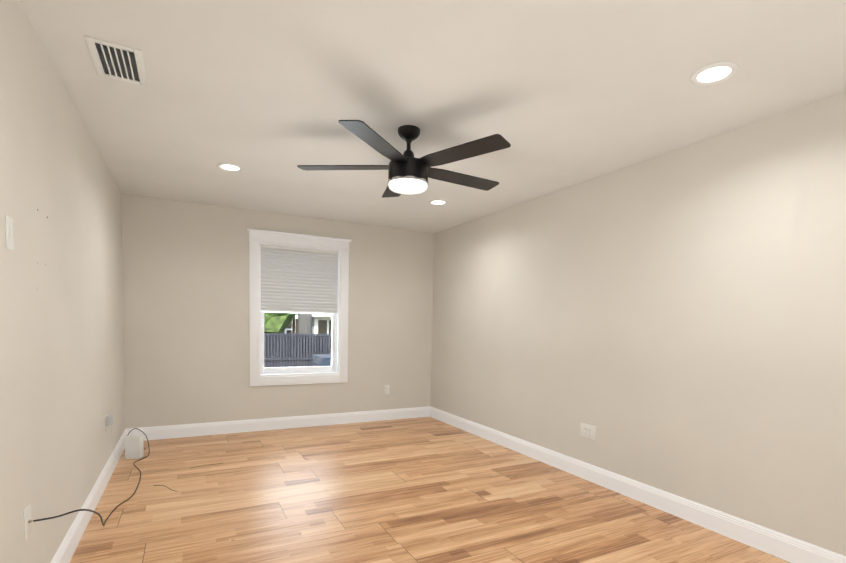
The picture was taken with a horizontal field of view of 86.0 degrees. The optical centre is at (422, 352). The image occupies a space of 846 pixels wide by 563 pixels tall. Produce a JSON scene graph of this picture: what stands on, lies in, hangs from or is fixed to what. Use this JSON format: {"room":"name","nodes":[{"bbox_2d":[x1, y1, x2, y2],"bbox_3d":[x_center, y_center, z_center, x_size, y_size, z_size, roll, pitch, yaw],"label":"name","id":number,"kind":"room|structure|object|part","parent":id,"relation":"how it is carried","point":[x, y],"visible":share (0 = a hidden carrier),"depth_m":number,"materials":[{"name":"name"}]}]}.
{"room":"empty bedroom","nodes":[
{"label":"empty bedroom","id":0,"kind":"room"},
{"bbox_2d":[0,0,125,562],"bbox_3d":[-1.711,-0.132,1.869,0.200,2.440,6.165,-1,4,-27],"label":"wall","id":1,"kind":"structure","parent":0,"point":[62,381],"depth_m":2.08,"materials":[{"name":"paint"}]},
{"bbox_2d":[5,215,13,250],"bbox_3d":[-1.459,-0.423,1.607,0.012,0.115,0.070,-1,4,-27],"label":"light switch","id":2,"kind":"object","parent":1,"relation":"attached to","point":[9,229],"visible":1,"depth_m":1.59,"materials":[{"name":"white plastic"}]},
{"bbox_2d":[24,504,31,539],"bbox_3d":[-1.521,0.652,1.754,0.016,0.115,0.070,-1,4,-27],"label":"outlet","id":3,"kind":"object","parent":1,"relation":"attached to","point":[27,522],"visible":1,"depth_m":1.74,"materials":[{"name":"white plastic"}]},
{"bbox_2d":[51,429,126,562],"bbox_3d":[-1.641,1.017,1.992,0.015,0.136,5.765,-1,4,-27],"label":"baseboard","id":4,"kind":"structure","parent":1,"relation":"attached to","point":[68,545],"depth_m":2.73,"materials":[{"name":"white wood"}]},
{"bbox_2d":[105,415,107,430],"bbox_3d":[-2.407,0.533,3.453,0.008,0.115,0.070,-1,4,-27],"label":"electrical outlet","id":5,"kind":"object","parent":1,"relation":"attached to","point":[106,426],"visible":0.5,"depth_m":3.44,"materials":[{"name":"white plastic"}]},
{"bbox_2d":[121,193,433,427],"bbox_3d":[-1.458,-0.349,5.352,3.458,2.440,0.200,-1,4,-27],"label":"wall","id":6,"kind":"structure","parent":0,"point":[185,265],"depth_m":4.91,"materials":[{"name":"paint"}]},
{"bbox_2d":[126,406,429,440],"bbox_3d":[-1.434,0.807,5.331,3.458,0.136,0.015,-1,4,-27],"label":"baseboard","id":7,"kind":"structure","parent":6,"relation":"attached to","point":[192,430],"depth_m":5.18,"materials":[{"name":"white wood"}]},
{"bbox_2d":[247,228,351,385],"bbox_3d":[-1.446,-0.498,5.320,1.168,1.718,0.248,-1,4,-27],"label":"window","id":8,"kind":"structure","parent":6,"relation":"in","point":[256,236],"depth_m":5.25,"materials":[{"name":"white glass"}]},
{"bbox_3d":[-1.466,-0.152,5.366,0.796,0.644,0.004,-1,4,-27],"label":"sash glass","id":9,"kind":"part","parent":8,"relation":"part of","materials":[{"name":"clear glass"}]},
{"bbox_3d":[-1.466,-0.136,5.367,0.890,0.748,0.035,-1,4,-27],"label":"window sash","id":10,"kind":"part","parent":8,"relation":"part of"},
{"bbox_2d":[260,247,336,371],"bbox_3d":[-1.445,-0.485,5.317,0.892,1.452,0.024,-1,4,-27],"label":"window frame","id":11,"kind":"object","parent":8,"relation":"attached to","point":[335,322],"visible":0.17,"depth_m":5.51,"materials":[{"name":"white wood"}]},
{"bbox_3d":[-1.425,-0.483,5.280,0.880,0.014,0.040,-1,4,-27],"label":"window blind bottom rail","id":12,"kind":"part","parent":8,"relation":"part of","materials":[{"name":"white plastic"}]},
{"bbox_2d":[260,244,337,253],"bbox_3d":[-1.410,-1.190,5.234,0.880,0.030,0.044,-1,4,-27],"label":"blind headrail","id":13,"kind":"object","parent":8,"relation":"attached to","point":[297,249],"visible":0.83,"depth_m":5.21,"materials":[{"name":"white plastic"}]},
{"bbox_2d":[261,247,337,311],"bbox_3d":[-1.417,-0.833,5.257,0.876,0.686,0.036,-1,4,-27],"label":"window blind","id":14,"kind":"object","parent":8,"relation":"attached to","point":[295,280],"visible":0.98,"depth_m":5.24,"materials":[{"name":"white fabric"}]},
{"bbox_2d":[384,385,388,393],"bbox_3d":[-0.463,0.470,5.813,0.070,0.115,0.008,-1,4,-27],"label":"electrical outlet","id":15,"kind":"object","parent":6,"relation":"attached to","point":[386,389],"visible":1,"depth_m":5.81,"materials":[{"name":"white plastic"}]},
{"bbox_2d":[69,417,789,562],"bbox_3d":[-0.115,1.127,2.793,3.858,0.120,6.165,-1,4,-27],"label":"floor","id":16,"kind":"structure","parent":0,"point":[422,490],"depth_m":3.06,"materials":[{"name":"brown wood"}]},
{"bbox_2d":[33,414,149,525],"bbox_3d":[-2.027,0.764,2.990,0.236,0.500,2.651,-1,4,-27],"label":"router","id":17,"kind":"object","parent":16,"relation":"on","point":[134,446],"visible":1,"depth_m":4.00,"materials":[{"name":"white plastic"}]},
{"bbox_2d":[19,0,845,232],"bbox_3d":[-0.059,-1.427,2.629,3.858,0.120,6.165,-1,4,-27],"label":"ceiling","id":18,"kind":"structure","parent":0,"point":[268,95],"depth_m":2.29,"materials":[{"name":"paint"}]},
{"bbox_2d":[84,36,147,86],"bbox_3d":[-1.431,-1.413,2.135,0.210,0.106,0.354,-1,4,-27],"label":"ceiling vent","id":19,"kind":"object","parent":18,"relation":"in","point":[121,61],"visible":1,"depth_m":2.12,"materials":[{"name":"white plastic"}]},
{"bbox_2d":[217,163,243,171],"bbox_3d":[-1.515,-1.455,3.569,0.194,0.008,0.194,-1,4,-27],"label":"recessed light","id":20,"kind":"object","parent":18,"relation":"in","point":[230,167],"visible":1,"depth_m":3.56,"materials":[{"name":"white plastic"}]},
{"bbox_2d":[297,120,510,197],"bbox_3d":[-0.061,-1.194,2.847,1.306,0.373,1.341,-1,4,-27],"label":"ceiling fan","id":21,"kind":"object","parent":18,"relation":"hanging from","point":[409,173],"visible":1,"depth_m":2.72,"materials":[{"name":"black metal"}]},
{"bbox_3d":[-0.496,-1.164,2.857,0.541,0.027,0.398,-1,4,-27],"label":"blade","id":22,"kind":"part","parent":21,"relation":"part of","materials":[{"name":"black wood"}]},
{"bbox_3d":[-0.247,-1.133,2.447,0.507,0.027,0.452,-1,4,-27],"label":"blade","id":23,"kind":"part","parent":21,"relation":"part of","materials":[{"name":"black wood"}]},
{"bbox_3d":[-0.179,-1.181,3.217,0.252,0.027,0.580,-1,4,-27],"label":"blade","id":24,"kind":"part","parent":21,"relation":"part of","materials":[{"name":"black wood"}]},
{"bbox_3d":[-0.092,-1.122,2.824,0.248,0.118,0.248,-1,4,-27],"label":"motor","id":25,"kind":"part","parent":21,"relation":"part of","materials":[{"name":"black metal"}]},
{"bbox_3d":[0.251,-1.159,3.036,0.578,0.027,0.166,-1,4,-27],"label":"blade","id":26,"kind":"part","parent":21,"relation":"part of","materials":[{"name":"black wood"}]},
{"bbox_3d":[0.219,-1.130,2.562,0.320,0.027,0.569,-1,4,-27],"label":"blade","id":27,"kind":"part","parent":21,"relation":"part of","materials":[{"name":"black wood"}]},
{"bbox_2d":[428,200,447,204],"bbox_3d":[0.150,-1.476,4.460,0.194,0.008,0.194,-1,4,-27],"label":"recessed light","id":28,"kind":"object","parent":18,"relation":"in","point":[438,202],"visible":0.98,"depth_m":4.46,"materials":[{"name":"white plastic"}]},
{"bbox_2d":[690,62,738,85],"bbox_3d":[1.358,-1.299,2.120,0.194,0.008,0.194,-1,4,-27],"label":"recessed light","id":29,"kind":"object","parent":18,"relation":"in","point":[714,73],"visible":1,"depth_m":2.11,"materials":[{"name":"white plastic"}]},
{"bbox_2d":[430,91,845,555],"bbox_3d":[1.537,-0.168,3.552,0.200,2.440,6.165,-1,4,-27],"label":"wall","id":30,"kind":"structure","parent":0,"point":[673,322],"depth_m":2.98,"materials":[{"name":"paint"}]},
{"bbox_2d":[580,423,595,440],"bbox_3d":[1.347,0.642,3.710,0.008,0.115,0.162,-1,4,-27],"label":"electrical outlet","id":31,"kind":"object","parent":30,"relation":"attached to","point":[588,431],"visible":1,"depth_m":3.70,"materials":[{"name":"white plastic"}]},
{"bbox_2d":[430,406,845,562],"bbox_3d":[1.416,0.983,3.576,0.015,0.136,5.765,-1,4,-27],"label":"baseboard","id":32,"kind":"structure","parent":30,"relation":"attached to","point":[790,549],"depth_m":3.07,"materials":[{"name":"white wood"}]},
{"label":"outside","id":33,"kind":"structure","parent":0,"visible":0},
{"bbox_3d":[-4.727,1.057,15.424,22.000,0.200,20.455,-1,4,-27],"label":"ground","id":34,"kind":"structure","parent":33,"visible":0},
{"bbox_2d":[264,333,330,366],"bbox_3d":[-1.992,0.521,9.080,8.030,1.802,0.046,-1,4,-27],"label":"fence","id":35,"kind":"object","parent":34,"relation":"on","point":[282,340],"depth_m":8.74,"materials":[{"name":"grey wood"}]},
{"bbox_2d":[266,313,330,357],"bbox_3d":[-3.421,-2.465,16.089,13.000,6.800,14.005,-1,4,-27],"label":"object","id":36,"kind":"structure","parent":34,"relation":"on","point":[320,328],"depth_m":16.49,"materials":[{"name":"black"}]},
{"bbox_3d":[-4.060,-1.232,16.968,2.550,2.200,0.015,-1,4,-27],"label":"house glass","id":37,"kind":"part","parent":36,"relation":"part of","materials":[{"name":"grey"}]},
{"bbox_2d":[285,314,331,333],"bbox_3d":[-1.603,-1.242,17.975,8.060,2.420,0.500,-1,4,-27],"label":"trim","id":38,"kind":"structure","parent":36,"relation":"attached to","point":[321,316],"depth_m":16.91,"materials":[{"name":"white"}]},
{"bbox_2d":[298,313,311,333],"bbox_3d":[-2.935,-2.249,11.330,0.480,7.000,0.480,-1,4,-27],"label":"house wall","id":39,"kind":"structure","parent":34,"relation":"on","point":[304,326],"depth_m":11.28,"materials":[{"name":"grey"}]},
{"bbox_2d":[264,312,295,332],"bbox_3d":[-5.138,-1.257,12.488,3.607,4.776,4.595,-1,4,-27],"label":"foliage","id":40,"kind":"object","parent":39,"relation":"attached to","point":[277,320],"depth_m":11.64,"materials":[{"name":"green plant"}]},
{"bbox_2d":[312,354,330,365],"bbox_3d":[-1.551,0.756,8.549,0.892,1.420,0.812,-1,4,-27],"label":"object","id":41,"kind":"object","parent":34,"relation":"on","point":[320,360],"depth_m":8.18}
]}

